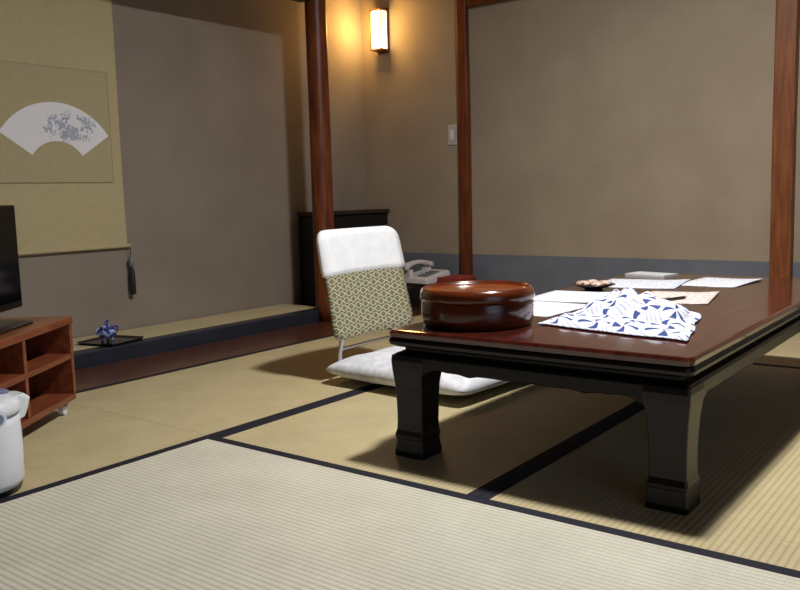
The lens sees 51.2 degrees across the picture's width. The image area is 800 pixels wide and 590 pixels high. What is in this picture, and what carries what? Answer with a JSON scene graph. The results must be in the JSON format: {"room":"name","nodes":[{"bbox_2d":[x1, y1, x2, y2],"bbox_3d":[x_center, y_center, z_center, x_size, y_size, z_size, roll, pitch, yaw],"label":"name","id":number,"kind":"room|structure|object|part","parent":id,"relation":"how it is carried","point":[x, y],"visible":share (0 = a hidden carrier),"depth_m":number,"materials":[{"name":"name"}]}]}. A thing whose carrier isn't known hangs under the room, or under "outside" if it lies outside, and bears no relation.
{"room":"japanese inn room","nodes":[
{"label":"japanese inn room","id":0,"kind":"room"},
{"bbox_2d":[0,0,366,338],"bbox_3d":[-1.996,-0.847,3.363,0.100,2.452,5.880,4,9,37],"label":"wall","id":1,"kind":"structure","parent":0,"point":[212,95],"depth_m":4.56,"materials":[{"name":"paint"}]},
{"bbox_2d":[0,0,136,294],"bbox_3d":[-1.579,-0.826,3.793,0.034,1.738,0.757,4,9,37],"label":"scroll","id":2,"kind":"object","parent":1,"relation":"attached to","point":[61,165],"visible":1,"depth_m":3.84,"materials":[{"name":"beige paper"}]},
{"bbox_2d":[0,102,107,155],"bbox_3d":[-1.572,-0.759,3.818,0.002,0.241,0.537,4,9,37],"label":"painting","id":3,"kind":"object","parent":2,"relation":"attached to","point":[26,128],"depth_m":3.81},
{"bbox_3d":[-1.586,-0.775,3.801,0.001,0.520,0.604,4,9,37],"label":"picture panel","id":4,"kind":"part","parent":2,"relation":"part of","materials":[{"name":"paper"}]},
{"bbox_2d":[75,322,332,390],"bbox_3d":[-1.746,0.438,2.756,0.370,0.032,4.740,4,9,37],"label":"board","id":5,"kind":"object","parent":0,"point":[91,377],"visible":0.45,"depth_m":3.80,"materials":[{"name":"brown wood"}]},
{"bbox_2d":[410,302,421,316],"bbox_3d":[-0.134,0.105,5.176,0.755,0.032,0.780,4,9,37],"label":"board","id":6,"kind":"object","parent":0,"point":[416,306],"visible":0.04,"depth_m":5.17,"materials":[{"name":"brown wood"}]},
{"bbox_2d":[297,209,389,305],"bbox_3d":[-0.341,-0.233,5.334,0.200,0.612,0.675,4,9,37],"label":"cabinet","id":7,"kind":"object","parent":6,"relation":"on","point":[359,217],"visible":0.39,"depth_m":5.12,"materials":[{"name":"black painted wood"}]},
{"bbox_2d":[406,283,428,293],"bbox_3d":[0.256,0.002,5.122,0.470,0.165,0.290,4,9,37],"label":"table","id":8,"kind":"object","parent":6,"relation":"on","point":[407,284],"visible":0.03,"depth_m":5.06,"materials":[{"name":"black paint"}]},
{"bbox_2d":[403,260,449,283],"bbox_3d":[0.141,-0.148,5.135,0.231,0.133,0.261,-8,10,-44],"label":"telephone","id":9,"kind":"object","parent":8,"relation":"on","point":[427,275],"visible":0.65,"depth_m":5.09,"materials":[{"name":"white plastic"}]},
{"bbox_2d":[437,275,476,282],"bbox_3d":[0.342,-0.091,5.012,0.175,0.040,0.200,4,9,37],"label":"cloth","id":10,"kind":"object","parent":8,"relation":"on","point":[449,278],"visible":0.66,"depth_m":4.96,"materials":[{"name":"red fabric"}]},
{"bbox_2d":[360,0,799,261],"bbox_3d":[1.925,-1.028,3.997,5.360,2.452,0.100,4,9,37],"label":"wall","id":11,"kind":"structure","parent":0,"point":[600,128],"depth_m":4.64,"materials":[{"name":"paint"}]},
{"bbox_2d":[369,8,388,53],"bbox_3d":[-0.132,-1.699,5.362,0.090,0.280,0.084,4,9,37],"label":"wall sconce","id":12,"kind":"object","parent":11,"relation":"attached to","point":[379,20],"visible":1,"depth_m":5.34,"materials":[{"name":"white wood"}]},
{"bbox_3d":[-0.135,-1.698,5.359,0.076,0.236,0.064,4,9,37],"label":"lamp shade","id":13,"kind":"part","parent":12,"relation":"part of","materials":[{"name":"white paper"}]},
{"bbox_3d":[-0.111,-1.702,5.390,0.090,0.280,0.014,4,9,37],"label":"plate","id":14,"kind":"part","parent":12,"relation":"part of","materials":[{"name":"red wood"}]},
{"bbox_2d":[448,124,456,144],"bbox_3d":[0.323,-0.989,5.160,0.066,0.124,0.011,4,9,37],"label":"light switch","id":15,"kind":"object","parent":11,"relation":"attached to","point":[452,129],"visible":1,"depth_m":5.15,"materials":[{"name":"grey plastic"}]},
{"bbox_2d":[456,0,472,274],"bbox_3d":[0.390,-1.131,5.063,0.066,2.420,0.050,4,9,37],"label":"wooden pillar","id":16,"kind":"structure","parent":11,"relation":"attached to","point":[462,12],"depth_m":5.06,"materials":[{"name":"red wood"}]},
{"bbox_2d":[465,0,507,7],"bbox_3d":[2.186,-1.651,3.617,4.550,0.100,0.045,4,9,37],"label":"trim","id":17,"kind":"structure","parent":11,"relation":"attached to","point":[468,3],"depth_m":4.91,"materials":[{"name":"red wood"}]},
{"bbox_2d":[402,252,799,301],"bbox_3d":[1.921,0.002,4.079,5.360,0.324,0.003,4,9,37],"label":"trim","id":18,"kind":"structure","parent":11,"relation":"attached to","point":[546,274],"depth_m":4.81,"materials":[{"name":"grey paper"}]},
{"bbox_2d":[769,0,799,277],"bbox_3d":[1.833,-1.038,3.967,0.100,2.420,0.055,4,9,37],"label":"wooden pillar","id":19,"kind":"structure","parent":11,"relation":"attached to","point":[787,19],"depth_m":3.98,"materials":[{"name":"orange wood"}]},
{"bbox_3d":[-0.259,0.167,4.684,0.355,0.032,0.156,4,9,37],"label":"board","id":20,"kind":"object","parent":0,"visible":0},
{"bbox_2d":[304,0,333,320],"bbox_3d":[-0.451,-1.058,4.648,0.120,2.420,0.121,4,9,37],"label":"wooden pillar","id":21,"kind":"structure","parent":20,"relation":"on","point":[315,10],"depth_m":4.62,"materials":[{"name":"red wood"}]},
{"bbox_3d":[0.212,0.552,1.868,5.560,0.088,5.880,4,9,37],"label":"floor","id":22,"kind":"structure","parent":0,"visible":0},
{"bbox_2d":[0,403,213,503],"bbox_3d":[-1.467,0.514,2.053,0.919,0.031,1.819,4,9,37],"label":"mat","id":23,"kind":"object","parent":22,"relation":"on","point":[82,442],"visible":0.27,"depth_m":2.45,"materials":[{"name":"beige wicker"}]},
{"bbox_2d":[0,388,29,497],"bbox_3d":[-1.036,0.366,2.031,0.237,0.245,0.222,-3,7,-11],"label":"pot","id":24,"kind":"object","parent":23,"relation":"on","point":[13,404],"visible":1,"depth_m":2.02,"materials":[{"name":"white plastic"}]},
{"bbox_3d":[-1.033,0.270,2.034,0.196,0.045,0.196,4,9,39],"label":"pot lid","id":25,"kind":"part","parent":24,"relation":"part of","materials":[{"name":"white plastic"}]},
{"bbox_3d":[-1.027,0.478,2.059,0.180,0.014,0.180,4,9,39],"label":"pot","id":26,"kind":"part","parent":24,"relation":"part of","materials":[{"name":"black plastic"}]},
{"bbox_3d":[-1.030,0.385,2.048,0.194,0.178,0.194,4,9,39],"label":"pot","id":27,"kind":"part","parent":24,"relation":"part of","materials":[{"name":"white plastic"}]},
{"bbox_3d":[-0.974,0.277,2.107,0.070,0.060,0.063,4,9,39],"label":"pot spout","id":28,"kind":"part","parent":24,"relation":"part of","materials":[{"name":"white plastic"}]},
{"bbox_2d":[0,316,75,428],"bbox_3d":[-1.291,0.273,2.520,0.380,0.326,0.604,-1,7,2],"label":"tv cabinet","id":29,"kind":"object","parent":23,"relation":"on","point":[37,358],"visible":0.94,"depth_m":2.71,"materials":[{"name":"brown wood"}]},
{"bbox_2d":[0,205,32,334],"bbox_3d":[-1.263,-0.073,2.454,0.190,0.375,0.500,-1,7,1],"label":"television","id":30,"kind":"object","parent":29,"relation":"on","point":[10,284],"visible":1,"depth_m":2.62,"materials":[{"name":"black plastic"}]},
{"bbox_2d":[0,354,70,388],"bbox_3d":[-1.290,0.242,2.514,0.364,0.018,0.564,-1,7,2],"label":"shelf","id":31,"kind":"object","parent":29,"relation":"attached to","point":[36,363],"depth_m":2.55,"materials":[{"name":"brown wood"}]},
{"bbox_2d":[72,304,321,369],"bbox_3d":[-1.998,0.375,3.048,0.380,0.098,4.850,4,9,37],"label":"platform","id":32,"kind":"object","parent":22,"relation":"on","point":[166,337],"visible":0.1,"depth_m":4.16,"materials":[{"name":"blue paint"}]},
{"bbox_2d":[77,319,143,346],"bbox_3d":[-1.323,0.163,3.813,0.220,0.105,0.220,1,7,23],"label":"tray","id":33,"kind":"object","parent":32,"relation":"on","point":[118,339],"depth_m":3.79,"materials":[{"name":"paint"}]},
{"bbox_3d":[-1.337,0.160,3.811,0.089,0.099,0.086,-3,7,-9],"label":"porcelain incense burner","id":34,"kind":"part","parent":33,"relation":"part of","materials":[{"name":"blue ceramic"}]},
{"bbox_2d":[69,329,394,435],"bbox_3d":[-0.367,0.312,3.488,0.919,0.031,1.819,4,9,37],"label":"mat","id":35,"kind":"object","parent":22,"relation":"on","point":[214,398],"visible":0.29,"depth_m":3.11,"materials":[{"name":"beige wicker"}]},
{"bbox_2d":[0,436,799,589],"bbox_3d":[-0.097,0.534,1.575,1.839,0.031,0.919,4,9,37],"label":"mat","id":36,"kind":"object","parent":22,"relation":"on","point":[213,513],"visible":1,"depth_m":1.72,"materials":[{"name":"beige wicker"}]},
{"bbox_2d":[388,315,422,329],"bbox_3d":[0.843,0.181,4.311,1.839,0.031,0.969,4,9,37],"label":"mat","id":37,"kind":"object","parent":22,"relation":"on","point":[416,319],"visible":0.02,"depth_m":4.67,"materials":[{"name":"beige wicker"}]},
{"bbox_2d":[217,382,640,496],"bbox_3d":[0.365,0.359,2.933,0.919,0.031,1.819,4,9,37],"label":"mat","id":38,"kind":"object","parent":22,"relation":"on","point":[489,437],"visible":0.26,"depth_m":2.49,"materials":[{"name":"beige wicker"}]},
{"bbox_2d":[316,226,449,395],"bbox_3d":[0.047,0.033,3.204,0.621,0.577,0.499,4,9,37],"label":"chair","id":39,"kind":"object","parent":38,"relation":"on","point":[361,268],"visible":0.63,"depth_m":3.32,"materials":[{"name":"beige fabric"}]},
{"bbox_2d":[316,226,404,277],"bbox_3d":[-0.168,-0.181,3.339,0.094,0.174,0.499,4,9,37],"label":"towel","id":40,"kind":"object","parent":39,"relation":"hanging from","point":[357,252],"depth_m":3.32,"materials":[{"name":"white fabric"}]},
{"bbox_2d":[325,346,509,395],"bbox_3d":[0.163,0.260,3.163,0.662,0.098,0.633,4,9,41],"label":"floor cushion","id":41,"kind":"object","parent":38,"relation":"on","point":[376,366],"visible":0.28,"depth_m":2.99,"materials":[{"name":"white fabric"}]},
{"bbox_2d":[389,274,799,514],"bbox_3d":[0.806,0.189,2.673,0.812,0.345,1.710,4,9,37],"label":"table","id":42,"kind":"object","parent":38,"relation":"on","point":[672,378],"visible":0.76,"depth_m":2.01,"materials":[{"name":"black wood"}]},
{"bbox_3d":[0.051,0.293,2.259,0.107,0.276,0.107,4,9,37],"label":"leg","id":43,"kind":"part","parent":42,"relation":"part of","materials":[{"name":"black paint"}]},
{"bbox_2d":[420,280,534,330],"bbox_3d":[0.212,0.025,2.288,0.314,0.102,0.314,4,9,37],"label":"box","id":44,"kind":"object","parent":42,"relation":"on","point":[468,305],"visible":1,"depth_m":2.16,"materials":[{"name":"brown wood"}]},
{"bbox_3d":[0.211,-0.009,2.284,0.314,0.032,0.314,4,9,37],"label":"box lid","id":45,"kind":"part","parent":44,"relation":"part of","materials":[{"name":"brown paint"}]},
{"bbox_2d":[534,301,585,316],"bbox_3d":[0.429,0.040,2.535,0.210,0.002,0.290,4,9,40],"label":"paper sheet","id":46,"kind":"object","parent":42,"relation":"on","point":[541,308],"visible":0.56,"depth_m":2.53,"materials":[{"name":"white paper"}]},
{"bbox_2d":[533,290,610,302],"bbox_3d":[0.574,0.002,2.806,0.230,0.006,0.290,3,8,33],"label":"paper sheet","id":47,"kind":"object","parent":42,"relation":"on","point":[557,295],"visible":0.86,"depth_m":2.80,"materials":[{"name":"white paper"}]},
{"bbox_2d":[571,279,615,289],"bbox_3d":[0.694,-0.037,2.994,0.156,0.032,0.156,4,9,37],"label":"dish","id":48,"kind":"object","parent":42,"relation":"on","point":[593,284],"visible":1,"depth_m":2.97,"materials":[{"name":"food"}]},
{"bbox_3d":[0.694,-0.030,2.995,0.156,0.019,0.156,4,9,37],"label":"dish","id":49,"kind":"part","parent":48,"relation":"part of","materials":[{"name":"black ceramic"}]},
{"bbox_2d":[537,287,701,340],"bbox_3d":[0.663,0.029,2.281,0.443,0.067,0.605,4,9,37],"label":"cloth","id":50,"kind":"object","parent":42,"relation":"on","point":[627,312],"visible":1,"depth_m":2.19,"materials":[{"name":"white fabric"}]},
{"bbox_2d":[608,278,689,288],"bbox_3d":[0.904,-0.046,3.129,0.300,0.006,0.300,2,8,29],"label":"paper sheet","id":51,"kind":"object","parent":42,"relation":"on","point":[620,283],"visible":0.84,"depth_m":3.11,"materials":[{"name":"white paper"}]},
{"bbox_2d":[625,271,677,277],"bbox_3d":[1.028,-0.084,3.414,0.106,0.008,0.180,-7,9,-40],"label":"notebook","id":52,"kind":"object","parent":42,"relation":"on","point":[639,273],"visible":1,"depth_m":3.39,"materials":[{"name":"white paper"}]},
{"bbox_3d":[0.602,0.328,1.842,0.107,0.276,0.107,4,9,37],"label":"leg","id":53,"kind":"part","parent":42,"relation":"part of","materials":[{"name":"black paint"}]},
{"bbox_2d":[651,291,718,303],"bbox_3d":[0.901,0.005,2.707,0.220,0.006,0.310,2,8,27],"label":"paper sheet","id":54,"kind":"object","parent":42,"relation":"on","point":[692,297],"visible":0.66,"depth_m":2.73,"materials":[{"name":"beige paper"}]},
{"bbox_2d":[661,296,686,300],"bbox_3d":[0.866,0.010,2.635,0.122,0.012,0.009,-6,8,-32],"label":"ballpoint pen","id":55,"kind":"object","parent":54,"relation":"on","point":[680,297],"visible":0.82,"depth_m":2.63,"materials":[{"name":"black plastic"}]},
{"bbox_2d":[681,277,762,286],"bbox_3d":[1.186,-0.050,3.103,0.220,0.006,0.310,4,9,41],"label":"brochure","id":56,"kind":"object","parent":42,"relation":"on","point":[706,281],"visible":0.97,"depth_m":3.10,"materials":[{"name":"white paper"}]},
{"bbox_2d":[479,364,799,570],"bbox_3d":[1.098,0.405,2.379,0.919,0.031,1.819,4,9,37],"label":"mat","id":57,"kind":"object","parent":22,"relation":"on","point":[748,461],"visible":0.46,"depth_m":2.03,"materials":[{"name":"beige wicker"}]},
{"bbox_2d":[753,332,799,368],"bbox_3d":[2.666,0.297,2.930,2.739,0.031,0.969,4,9,37],"label":"mat","id":58,"kind":"object","parent":22,"relation":"on","point":[787,354],"visible":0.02,"depth_m":3.43,"materials":[{"name":"beige wicker"}]}
]}

